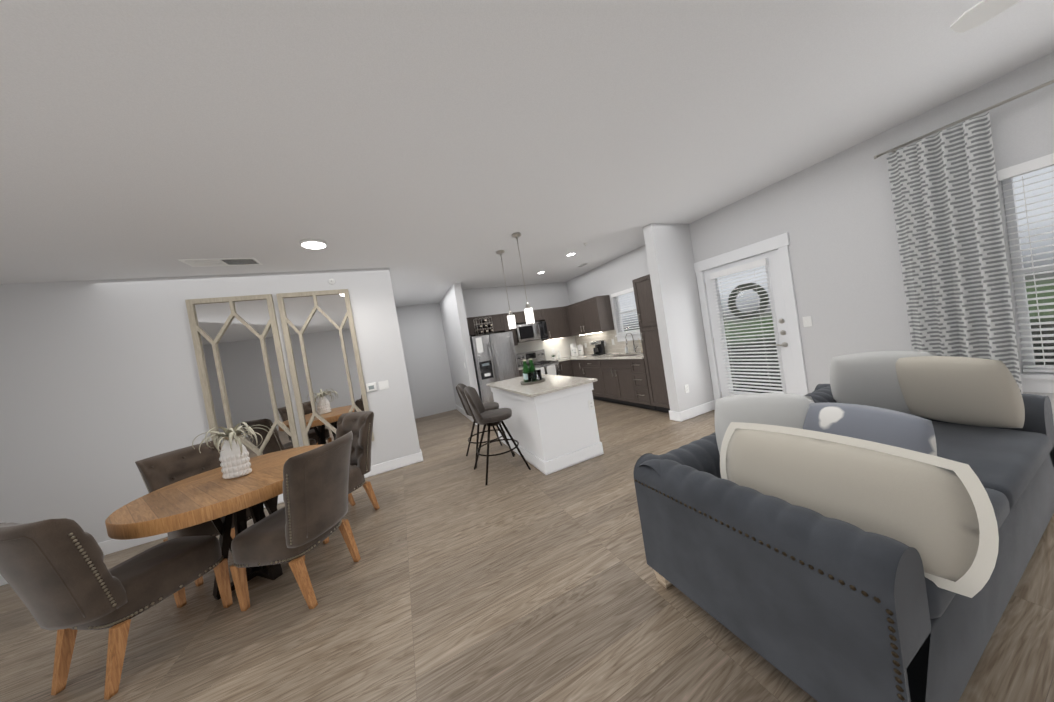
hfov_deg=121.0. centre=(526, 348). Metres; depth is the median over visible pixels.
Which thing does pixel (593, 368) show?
base cabinet
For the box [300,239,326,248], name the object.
recessed light
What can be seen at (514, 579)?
floor
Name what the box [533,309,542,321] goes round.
upper cabinet
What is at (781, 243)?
door frame
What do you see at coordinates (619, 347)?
tile backsplash
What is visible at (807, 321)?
light switch
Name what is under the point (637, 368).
base cabinet
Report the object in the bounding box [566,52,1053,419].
wall
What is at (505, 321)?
upper cabinet
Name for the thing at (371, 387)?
thermostat
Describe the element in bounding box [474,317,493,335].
wine rack
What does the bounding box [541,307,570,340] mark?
upper cabinet
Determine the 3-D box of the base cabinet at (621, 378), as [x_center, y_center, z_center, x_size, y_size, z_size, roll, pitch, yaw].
[1.906,0.584,5.621,0.617,0.870,0.920,-10,1,-24]
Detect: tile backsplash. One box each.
[515,336,575,359]
[575,330,641,354]
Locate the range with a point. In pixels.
(543, 364)
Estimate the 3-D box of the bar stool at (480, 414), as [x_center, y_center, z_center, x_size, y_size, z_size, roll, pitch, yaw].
[-0.401,0.929,3.519,0.564,1.032,0.572,-10,1,-24]
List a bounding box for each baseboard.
[0,451,422,585]
[455,404,476,424]
[675,400,714,421]
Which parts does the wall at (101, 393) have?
mirror, mirror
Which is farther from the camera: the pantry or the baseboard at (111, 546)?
the pantry
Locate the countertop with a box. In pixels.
[558,353,643,359]
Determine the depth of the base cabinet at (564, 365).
6.73 m
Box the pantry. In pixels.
[632,274,669,412]
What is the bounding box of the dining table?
[105,444,323,599]
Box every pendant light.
[496,250,515,329]
[512,232,534,324]
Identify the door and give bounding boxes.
[704,249,797,397]
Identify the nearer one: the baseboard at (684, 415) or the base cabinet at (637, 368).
the baseboard at (684, 415)
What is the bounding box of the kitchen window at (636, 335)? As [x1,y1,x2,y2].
[611,287,640,341]
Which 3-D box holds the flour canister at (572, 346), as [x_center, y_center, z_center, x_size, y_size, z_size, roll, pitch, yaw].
[1.151,0.033,7.327,0.161,0.312,0.161,-10,1,-24]
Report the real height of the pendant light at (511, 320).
1.120 m
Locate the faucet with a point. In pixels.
(633, 342)
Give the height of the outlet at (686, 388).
0.115 m
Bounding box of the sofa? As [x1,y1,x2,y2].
[633,351,1053,701]
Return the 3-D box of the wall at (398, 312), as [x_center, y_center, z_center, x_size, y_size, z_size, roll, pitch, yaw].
[-2.500,0.328,5.823,0.150,2.770,3.300,-10,1,-24]
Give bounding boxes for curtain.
[874,79,1053,393]
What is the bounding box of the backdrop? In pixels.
[619,166,1053,392]
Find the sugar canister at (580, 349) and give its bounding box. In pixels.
[577,344,583,354]
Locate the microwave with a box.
[516,321,547,342]
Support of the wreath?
hanging from the door
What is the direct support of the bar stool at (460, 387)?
on the floor
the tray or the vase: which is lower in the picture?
the vase
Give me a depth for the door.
3.81 m
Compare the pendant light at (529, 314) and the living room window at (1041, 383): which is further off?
the pendant light at (529, 314)
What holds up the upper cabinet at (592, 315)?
attached to the wall at (833, 217)
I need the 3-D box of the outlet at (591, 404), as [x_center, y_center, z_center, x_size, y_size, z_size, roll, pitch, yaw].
[0.745,0.656,3.460,0.075,0.115,0.008,-10,1,-24]
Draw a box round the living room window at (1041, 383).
[997,153,1053,392]
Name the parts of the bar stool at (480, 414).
seat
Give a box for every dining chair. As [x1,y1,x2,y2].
[0,518,232,699]
[135,439,251,586]
[230,431,360,610]
[323,411,379,543]
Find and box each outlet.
[588,399,594,409]
[684,384,688,392]
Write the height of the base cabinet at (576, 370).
0.870 m
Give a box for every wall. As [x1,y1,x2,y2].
[0,268,420,542]
[396,303,455,418]
[396,311,415,418]
[440,283,479,408]
[462,282,569,336]
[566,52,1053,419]
[643,223,713,411]
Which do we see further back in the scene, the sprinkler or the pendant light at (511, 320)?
the pendant light at (511, 320)
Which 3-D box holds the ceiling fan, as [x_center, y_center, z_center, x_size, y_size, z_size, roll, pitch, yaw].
[2.008,-1.450,0.667,1.277,0.450,1.270,-10,1,-24]
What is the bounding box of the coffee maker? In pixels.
[590,340,605,355]
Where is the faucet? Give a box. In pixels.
[625,333,637,352]
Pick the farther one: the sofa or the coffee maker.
the coffee maker
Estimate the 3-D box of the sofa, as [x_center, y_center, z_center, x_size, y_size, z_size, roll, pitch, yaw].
[1.810,0.625,1.631,2.192,1.010,1.076,-10,1,-24]
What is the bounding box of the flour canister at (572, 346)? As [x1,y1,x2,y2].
[570,343,576,355]
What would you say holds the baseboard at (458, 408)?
attached to the wall at (452, 309)
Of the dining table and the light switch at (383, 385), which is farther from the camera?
the light switch at (383, 385)
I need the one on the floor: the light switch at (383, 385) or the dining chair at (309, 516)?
the dining chair at (309, 516)
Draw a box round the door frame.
[694,232,808,402]
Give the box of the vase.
[192,422,271,478]
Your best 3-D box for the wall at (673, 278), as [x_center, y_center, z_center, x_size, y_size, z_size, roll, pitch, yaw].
[2.232,-0.400,4.340,0.760,2.770,0.150,-10,1,-24]
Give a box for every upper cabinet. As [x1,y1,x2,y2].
[467,314,506,335]
[495,312,517,345]
[515,311,534,322]
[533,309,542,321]
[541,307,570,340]
[567,295,614,334]
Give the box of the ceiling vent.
[179,258,262,266]
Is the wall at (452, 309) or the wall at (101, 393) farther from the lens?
the wall at (452, 309)
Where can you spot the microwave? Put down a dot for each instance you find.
(531, 332)
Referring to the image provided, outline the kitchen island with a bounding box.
[486,374,603,474]
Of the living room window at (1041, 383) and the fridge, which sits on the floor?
the fridge
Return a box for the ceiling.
[0,0,1053,306]
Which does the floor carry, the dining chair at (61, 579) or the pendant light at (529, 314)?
the dining chair at (61, 579)
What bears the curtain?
hanging from the wall at (833, 217)
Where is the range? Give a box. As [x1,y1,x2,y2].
[516,349,560,375]
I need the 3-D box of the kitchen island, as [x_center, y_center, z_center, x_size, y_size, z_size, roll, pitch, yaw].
[0.162,0.893,4.051,0.860,0.890,1.670,-10,1,-24]
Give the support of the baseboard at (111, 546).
on the floor
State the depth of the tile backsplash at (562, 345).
7.28 m
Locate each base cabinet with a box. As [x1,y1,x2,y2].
[558,360,573,376]
[570,360,585,377]
[582,360,605,400]
[602,352,641,406]
[630,356,655,410]
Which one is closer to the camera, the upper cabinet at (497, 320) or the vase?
the vase
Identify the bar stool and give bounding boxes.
[456,383,514,467]
[462,386,530,484]
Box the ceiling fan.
[950,0,1020,32]
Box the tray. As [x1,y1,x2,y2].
[520,358,544,384]
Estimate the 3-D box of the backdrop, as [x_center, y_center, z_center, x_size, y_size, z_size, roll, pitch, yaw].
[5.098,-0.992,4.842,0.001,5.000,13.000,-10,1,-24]
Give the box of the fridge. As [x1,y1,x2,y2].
[470,330,518,403]
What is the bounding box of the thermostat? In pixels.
[366,382,376,391]
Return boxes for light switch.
[378,380,388,389]
[802,316,811,326]
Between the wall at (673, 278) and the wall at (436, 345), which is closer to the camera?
the wall at (673, 278)
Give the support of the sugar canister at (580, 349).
on the countertop
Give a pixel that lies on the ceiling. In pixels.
(428, 150)
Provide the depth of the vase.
2.23 m
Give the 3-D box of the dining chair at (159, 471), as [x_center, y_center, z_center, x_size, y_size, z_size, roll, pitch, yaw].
[-2.806,1.362,2.597,0.739,0.980,0.510,-9,1,23]
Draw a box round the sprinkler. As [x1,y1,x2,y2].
[328,279,334,283]
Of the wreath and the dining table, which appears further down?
the dining table
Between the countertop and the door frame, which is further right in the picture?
the door frame
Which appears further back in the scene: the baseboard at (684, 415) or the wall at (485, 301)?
the wall at (485, 301)
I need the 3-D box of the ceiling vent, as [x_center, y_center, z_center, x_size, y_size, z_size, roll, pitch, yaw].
[-3.173,-0.896,3.120,0.580,0.010,0.230,-10,1,-24]
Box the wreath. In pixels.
[728,283,768,319]
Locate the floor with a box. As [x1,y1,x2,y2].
[0,399,1053,701]
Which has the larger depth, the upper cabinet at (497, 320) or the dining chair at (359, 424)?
the upper cabinet at (497, 320)
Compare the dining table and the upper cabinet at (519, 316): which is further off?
the upper cabinet at (519, 316)
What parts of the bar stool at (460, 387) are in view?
seat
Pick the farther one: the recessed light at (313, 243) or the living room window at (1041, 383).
the recessed light at (313, 243)
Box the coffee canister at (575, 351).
[573,348,577,356]
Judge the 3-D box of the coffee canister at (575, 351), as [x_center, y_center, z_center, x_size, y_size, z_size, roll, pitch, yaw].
[1.159,0.092,7.131,0.116,0.202,0.115,-10,1,-24]
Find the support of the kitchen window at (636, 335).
in the wall at (833, 217)

